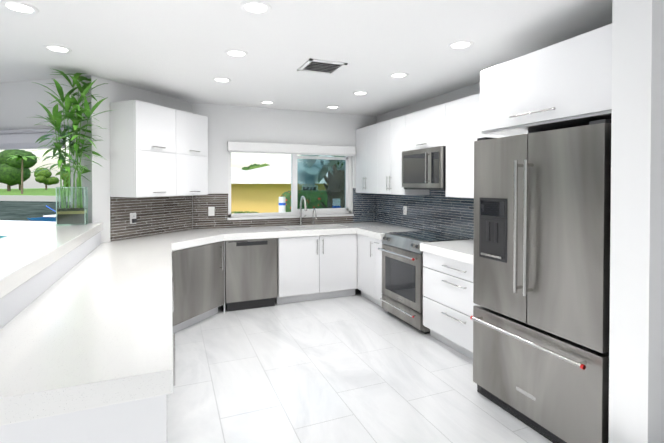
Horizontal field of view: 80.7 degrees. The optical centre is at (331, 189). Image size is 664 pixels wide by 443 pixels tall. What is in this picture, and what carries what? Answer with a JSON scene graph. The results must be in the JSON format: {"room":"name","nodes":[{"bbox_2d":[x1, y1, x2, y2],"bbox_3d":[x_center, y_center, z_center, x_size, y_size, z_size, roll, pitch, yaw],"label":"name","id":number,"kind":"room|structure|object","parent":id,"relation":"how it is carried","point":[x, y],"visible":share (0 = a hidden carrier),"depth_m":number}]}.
{"room":"kitchen","nodes":[
{"label":"kitchen","id":0,"kind":"room"},
{"bbox_2d":[0,77,83,207],"bbox_3d":[-6.517,0.166,4.802,8.800,2.500,0.250,0,1,13],"label":"wall","id":1,"kind":"structure","parent":0,"point":[21,107],"depth_m":3.85},
{"bbox_2d":[83,75,192,242],"bbox_3d":[-2.071,0.171,4.406,0.200,2.500,1.470,0,1,23],"label":"wall","id":2,"kind":"structure","parent":0,"point":[97,182],"depth_m":3.79},
{"bbox_2d":[110,195,192,240],"bbox_3d":[-1.969,0.288,4.380,0.007,0.444,1.129,0,1,23],"label":"wall tile","id":3,"kind":"structure","parent":2,"relation":"attached to","point":[161,215],"depth_m":4.29},
{"bbox_2d":[130,213,136,223],"bbox_3d":[-2.068,0.305,4.087,0.034,0.115,0.075,0,1,23],"label":"outlet","id":4,"kind":"object","parent":3,"relation":"attached to","point":[133,219],"visible":1,"depth_m":4.08},
{"bbox_2d":[110,100,207,196],"bbox_3d":[-1.816,-0.392,4.249,0.385,0.930,1.020,0,1,23],"label":"upper cabinet","id":5,"kind":"object","parent":2,"relation":"attached to","point":[157,151],"visible":1,"depth_m":3.94},
{"bbox_2d":[192,103,375,228],"bbox_3d":[-0.634,0.157,5.482,2.750,2.500,0.200,0,1,-22],"label":"wall","id":6,"kind":"structure","parent":0,"point":[227,123],"depth_m":5.26},
{"bbox_2d":[193,188,375,228],"bbox_3d":[-0.545,0.243,5.407,2.607,0.509,0.007,0,1,-22],"label":"wall tile","id":7,"kind":"structure","parent":6,"relation":"attached to","point":[364,207],"depth_m":5.21},
{"bbox_2d":[208,207,213,215],"bbox_3d":[-1.538,0.284,4.988,0.075,0.115,0.010,0,1,-22],"label":"light switch","id":8,"kind":"object","parent":7,"relation":"attached to","point":[210,211],"visible":1,"depth_m":4.98},
{"bbox_2d":[227,151,353,219],"bbox_3d":[-0.540,-0.107,5.462,1.810,1.010,0.122,0,1,-22],"label":"window","id":9,"kind":"structure","parent":6,"relation":"in","point":[334,211],"depth_m":5.58},
{"bbox_2d":[227,141,354,155],"bbox_3d":[-0.508,-0.546,5.378,1.810,0.140,0.069,0,1,-22],"label":"window blind","id":10,"kind":"object","parent":9,"relation":"attached to","point":[265,148],"visible":1,"depth_m":5.31},
{"bbox_2d":[0,0,611,115],"bbox_3d":[-3.325,-1.169,1.604,15.111,0.250,8.686,0,1,-4],"label":"ceiling","id":11,"kind":"structure","parent":0,"point":[174,48],"depth_m":2.84},
{"bbox_2d":[0,0,39,14],"bbox_3d":[-1.803,-1.047,2.258,0.184,0.008,0.184,0,1,-22],"label":"recessed light","id":12,"kind":"object","parent":11,"relation":"in","point":[19,7],"visible":0.98,"depth_m":2.25},
{"bbox_2d":[43,44,71,52],"bbox_3d":[-2.067,-1.056,2.949,0.184,0.008,0.184,0,1,-22],"label":"recessed light","id":13,"kind":"object","parent":11,"relation":"in","point":[56,48],"visible":1,"depth_m":2.94},
{"bbox_2d":[212,77,231,82],"bbox_3d":[-1.076,-1.067,3.824,0.184,0.008,0.184,0,1,-22],"label":"recessed light","id":14,"kind":"object","parent":11,"relation":"in","point":[221,79],"visible":0.98,"depth_m":3.81},
{"bbox_2d":[224,49,247,57],"bbox_3d":[-0.746,-1.057,3.051,0.184,0.008,0.184,0,1,-22],"label":"recessed light","id":15,"kind":"object","parent":11,"relation":"in","point":[236,53],"visible":1,"depth_m":3.05},
{"bbox_2d":[240,0,271,14],"bbox_3d":[-0.440,-1.047,2.258,0.184,0.008,0.184,0,1,-22],"label":"recessed light","id":16,"kind":"object","parent":11,"relation":"in","point":[256,7],"visible":1,"depth_m":2.25},
{"bbox_2d":[260,101,274,103],"bbox_3d":[-0.807,-1.080,4.876,0.184,0.008,0.184,0,1,-22],"label":"recessed light","id":17,"kind":"object","parent":11,"relation":"in","point":[267,102],"visible":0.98,"depth_m":4.88},
{"bbox_2d":[297,58,347,74],"bbox_3d":[-0.089,-1.060,3.398,0.340,0.012,0.340,0,1,-22],"label":"ceiling vent","id":18,"kind":"object","parent":11,"relation":"in","point":[321,66],"visible":0.98,"depth_m":3.39},
{"bbox_2d":[326,105,339,108],"bbox_3d":[0.013,-1.084,5.170,0.184,0.008,0.184,0,1,-22],"label":"recessed light","id":19,"kind":"object","parent":11,"relation":"in","point":[332,107],"visible":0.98,"depth_m":5.17},
{"bbox_2d":[352,91,368,94],"bbox_3d":[0.319,-1.074,4.377,0.184,0.008,0.184,0,1,-22],"label":"recessed light","id":20,"kind":"object","parent":11,"relation":"in","point":[360,93],"visible":1,"depth_m":4.36},
{"bbox_2d":[389,72,408,77],"bbox_3d":[0.625,-1.065,3.660,0.184,0.008,0.184,0,1,-22],"label":"recessed light","id":21,"kind":"object","parent":11,"relation":"in","point":[398,75],"visible":1,"depth_m":3.65},
{"bbox_2d":[448,40,473,49],"bbox_3d":[0.942,-1.055,2.866,0.184,0.008,0.184,0,1,-22],"label":"recessed light","id":22,"kind":"object","parent":11,"relation":"in","point":[460,45],"visible":1,"depth_m":2.85},
{"bbox_2d":[168,289,551,442],"bbox_3d":[-3.325,1.486,1.638,15.111,0.060,8.686,0,1,-4],"label":"floor","id":23,"kind":"structure","parent":0,"point":[357,367],"depth_m":2.90},
{"bbox_2d":[0,394,167,442],"bbox_3d":[-1.004,1.040,1.615,0.603,0.834,1.093,0,1,-22],"label":"base cabinet","id":24,"kind":"object","parent":23,"relation":"on","point":[145,420],"depth_m":1.15},
{"bbox_2d":[172,241,223,332],"bbox_3d":[-1.607,1.007,4.182,0.583,0.834,0.793,0,1,23],"label":"base cabinet","id":25,"kind":"object","parent":23,"relation":"on","point":[198,277],"visible":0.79,"depth_m":4.06},
{"bbox_2d":[225,238,276,311],"bbox_3d":[-1.044,1.000,4.849,0.604,0.831,0.577,0,1,-22],"label":"dishwasher","id":26,"kind":"object","parent":23,"relation":"on","point":[250,273],"visible":0.9,"depth_m":4.58},
{"bbox_2d":[275,242,357,303],"bbox_3d":[-0.267,1.101,5.201,1.066,0.620,0.618,0,1,-22],"label":"base cabinet","id":27,"kind":"object","parent":23,"relation":"on","point":[309,268],"depth_m":4.90},
{"bbox_2d":[357,234,372,301],"bbox_3d":[0.704,0.996,5.015,0.618,0.834,0.500,0,1,-22],"label":"base cabinet","id":28,"kind":"object","parent":23,"relation":"on","point":[364,243],"depth_m":4.92},
{"bbox_2d":[373,238,382,306],"bbox_3d":[0.830,1.000,4.709,0.618,0.834,0.163,0,1,-22],"label":"base cabinet","id":29,"kind":"object","parent":23,"relation":"on","point":[377,254],"depth_m":4.61},
{"bbox_2d":[378,231,468,333],"bbox_3d":[0.960,0.964,4.246,0.674,0.918,0.756,0,1,-22],"label":"range","id":30,"kind":"object","parent":23,"relation":"on","point":[402,276],"visible":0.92,"depth_m":4.09},
{"bbox_2d":[423,251,476,359],"bbox_3d":[1.346,1.016,3.460,0.618,0.834,0.960,0,1,-22],"label":"base cabinet","id":31,"kind":"object","parent":23,"relation":"on","point":[448,304],"depth_m":3.43},
{"bbox_2d":[0,222,473,425],"bbox_3d":[-0.199,0.656,3.438,3.487,0.265,3.918,0,1,-22],"label":"countertop","id":32,"kind":"structure","parent":31,"relation":"on","point":[93,329],"depth_m":1.56},
{"bbox_2d":[0,231,100,328],"bbox_3d":[-1.729,0.930,2.346,0.175,1.034,3.000,0,1,-22],"label":"bar","id":33,"kind":"object","parent":32,"relation":"on","point":[16,301],"depth_m":2.01},
{"bbox_2d":[0,222,102,298],"bbox_3d":[-1.835,0.380,2.253,0.465,0.083,3.122,0,1,-22],"label":"bar","id":34,"kind":"object","parent":33,"relation":"on","point":[26,255],"visible":0.96,"depth_m":2.30},
{"bbox_2d":[29,68,111,225],"bbox_3d":[-2.313,-0.356,3.485,0.723,1.355,0.506,0,1,-22],"label":"potted plant","id":35,"kind":"object","parent":34,"relation":"on","point":[78,214],"visible":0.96,"depth_m":3.50},
{"bbox_2d":[299,196,306,224],"bbox_3d":[-0.363,0.293,5.309,0.100,0.412,0.253,0,1,-22],"label":"faucet","id":36,"kind":"object","parent":32,"relation":"on","point":[305,208],"visible":1,"depth_m":5.38},
{"bbox_2d":[312,209,316,224],"bbox_3d":[-0.242,0.384,5.412,0.027,0.227,0.150,0,1,-22],"label":"dispenser","id":37,"kind":"object","parent":32,"relation":"on","point":[313,216],"visible":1,"depth_m":5.46},
{"bbox_2d":[470,119,610,442],"bbox_3d":[1.532,0.545,2.502,0.922,1.800,0.898,0,1,-22],"label":"fridge","id":38,"kind":"object","parent":23,"relation":"on","point":[540,317],"visible":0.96,"depth_m":2.23},
{"bbox_2d":[376,0,663,442],"bbox_3d":[2.069,0.205,1.751,1.180,2.500,9.160,0,1,-22],"label":"wall","id":39,"kind":"structure","parent":0,"point":[636,373],"depth_m":1.81},
{"bbox_2d":[356,124,375,193],"bbox_3d":[0.633,-0.408,5.520,0.348,0.930,0.678,0,1,-22],"label":"upper cabinet","id":40,"kind":"object","parent":39,"relation":"attached to","point":[366,136],"depth_m":5.44},
{"bbox_2d":[376,116,428,194],"bbox_3d":[0.886,-0.400,4.907,0.348,0.930,0.650,0,1,-22],"label":"upper cabinet","id":41,"kind":"object","parent":39,"relation":"attached to","point":[389,133],"depth_m":4.82},
{"bbox_2d":[404,104,443,150],"bbox_3d":[1.148,-0.646,4.270,0.348,0.423,0.720,0,1,-22],"label":"upper cabinet","id":42,"kind":"object","parent":39,"relation":"attached to","point":[424,128],"depth_m":4.19},
{"bbox_2d":[402,146,445,189],"bbox_3d":[1.098,-0.213,4.259,0.452,0.435,0.706,0,1,-22],"label":"microwave","id":43,"kind":"object","parent":42,"relation":"attached to","point":[424,169],"visible":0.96,"depth_m":4.11},
{"bbox_2d":[376,190,473,238],"bbox_3d":[1.236,0.254,4.518,0.007,0.509,3.009,0,1,-22],"label":"wall tile","id":44,"kind":"structure","parent":39,"relation":"attached to","point":[437,211],"depth_m":4.64},
{"bbox_2d":[403,206,406,214],"bbox_3d":[0.963,0.281,5.158,0.009,0.115,0.075,0,1,-22],"label":"electrical outlet","id":45,"kind":"object","parent":44,"relation":"attached to","point":[404,210],"visible":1,"depth_m":5.15},
{"bbox_2d":[444,94,503,197],"bbox_3d":[1.470,-0.383,3.493,0.348,0.930,0.970,0,1,-22],"label":"upper cabinet","id":46,"kind":"object","parent":39,"relation":"attached to","point":[460,136],"depth_m":3.67},
{"bbox_2d":[476,24,611,136],"bbox_3d":[1.609,-0.616,2.517,0.833,0.451,0.930,0,1,-22],"label":"upper cabinet","id":47,"kind":"object","parent":39,"relation":"attached to","point":[564,84],"depth_m":2.27},
{"label":"outside","id":48,"kind":"structure","parent":0,"visible":0},
{"bbox_2d":[0,201,70,220],"bbox_3d":[-56.558,2.017,41.783,113.200,0.340,31.160,0,1,13],"label":"canal water","id":49,"kind":"structure","parent":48,"point":[17,210],"depth_m":36.70},
{"bbox_2d":[27,215,55,221],"bbox_3d":[-11.642,1.306,19.180,2.100,1.645,6.800,0,1,13],"label":"boat hull","id":50,"kind":"object","parent":49,"relation":"on","point":[51,218],"visible":0.06,"depth_m":16.42},
{"bbox_3d":[-1.673,1.916,132.805,460.000,1.750,380.000,0,1,13],"label":"ground","id":51,"kind":"structure","parent":48,"visible":0},
{"bbox_2d":[0,220,55,237],"bbox_3d":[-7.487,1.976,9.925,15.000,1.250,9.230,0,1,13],"label":"terrace","id":52,"kind":"object","parent":51,"relation":"on","point":[9,227],"depth_m":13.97},
{"bbox_2d":[280,190,327,211],"bbox_3d":[-0.630,0.685,10.984,1.600,1.295,1.100,0,1,13],"label":"hedge","id":53,"kind":"object","parent":52,"relation":"on","point":[287,194],"visible":0.08,"depth_m":10.48},
{"bbox_2d":[0,188,70,201],"bbox_3d":[-69.781,0.765,109.626,137.400,1.120,95.300,0,1,13],"label":"bank","id":54,"kind":"object","parent":51,"relation":"on","point":[37,194],"visible":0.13,"depth_m":67.31},
{"bbox_2d":[7,155,231,193],"bbox_3d":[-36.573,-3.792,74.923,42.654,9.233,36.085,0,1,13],"label":"palm","id":55,"kind":"object","parent":54,"relation":"on","point":[17,157],"visible":0.35,"depth_m":71.23},
{"bbox_2d":[0,149,269,190],"bbox_3d":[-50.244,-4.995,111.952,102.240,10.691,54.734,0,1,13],"label":"tree","id":56,"kind":"object","parent":54,"relation":"on","point":[10,172],"visible":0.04,"depth_m":97.52},
{"bbox_2d":[231,167,245,173],"bbox_3d":[-25.181,-1.723,76.562,26.400,5.045,13.400,0,1,13],"label":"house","id":57,"kind":"structure","parent":54,"relation":"on","point":[234,170],"depth_m":73.41},
{"bbox_3d":[-5.377,0.409,4.562,5.930,2.020,0.160,0,1,13],"label":"door frame","id":58,"kind":"structure","parent":0,"visible":0},
{"bbox_2d":[0,128,67,149],"bbox_3d":[-5.380,-0.493,4.357,5.810,0.190,0.098,0,1,13],"label":"roman shade","id":59,"kind":"object","parent":58,"relation":"attached to","point":[20,139],"visible":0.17,"depth_m":3.77},
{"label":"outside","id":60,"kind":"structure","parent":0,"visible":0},
{"bbox_3d":[17.892,1.571,43.389,62.300,1.190,85.730,0,1,13],"label":"lawn","id":61,"kind":"structure","parent":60,"visible":0},
{"bbox_2d":[231,160,327,213],"bbox_3d":[-1.902,-0.282,24.130,7.200,2.995,11.600,0,1,13],"label":"house","id":62,"kind":"structure","parent":61,"relation":"on","point":[261,189],"depth_m":19.44},
{"bbox_2d":[231,197,340,213],"bbox_3d":[-1.071,0.795,7.449,2.636,1.265,1.138,0,1,13],"label":"post","id":63,"kind":"object","parent":61,"relation":"on","point":[282,204],"visible":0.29,"depth_m":7.87},
{"bbox_2d":[290,155,344,207],"bbox_3d":[0.132,0.110,7.905,1.984,2.624,1.961,0,1,13],"label":"palm","id":64,"kind":"object","parent":61,"relation":"on","point":[314,165],"visible":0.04,"depth_m":7.66}
]}

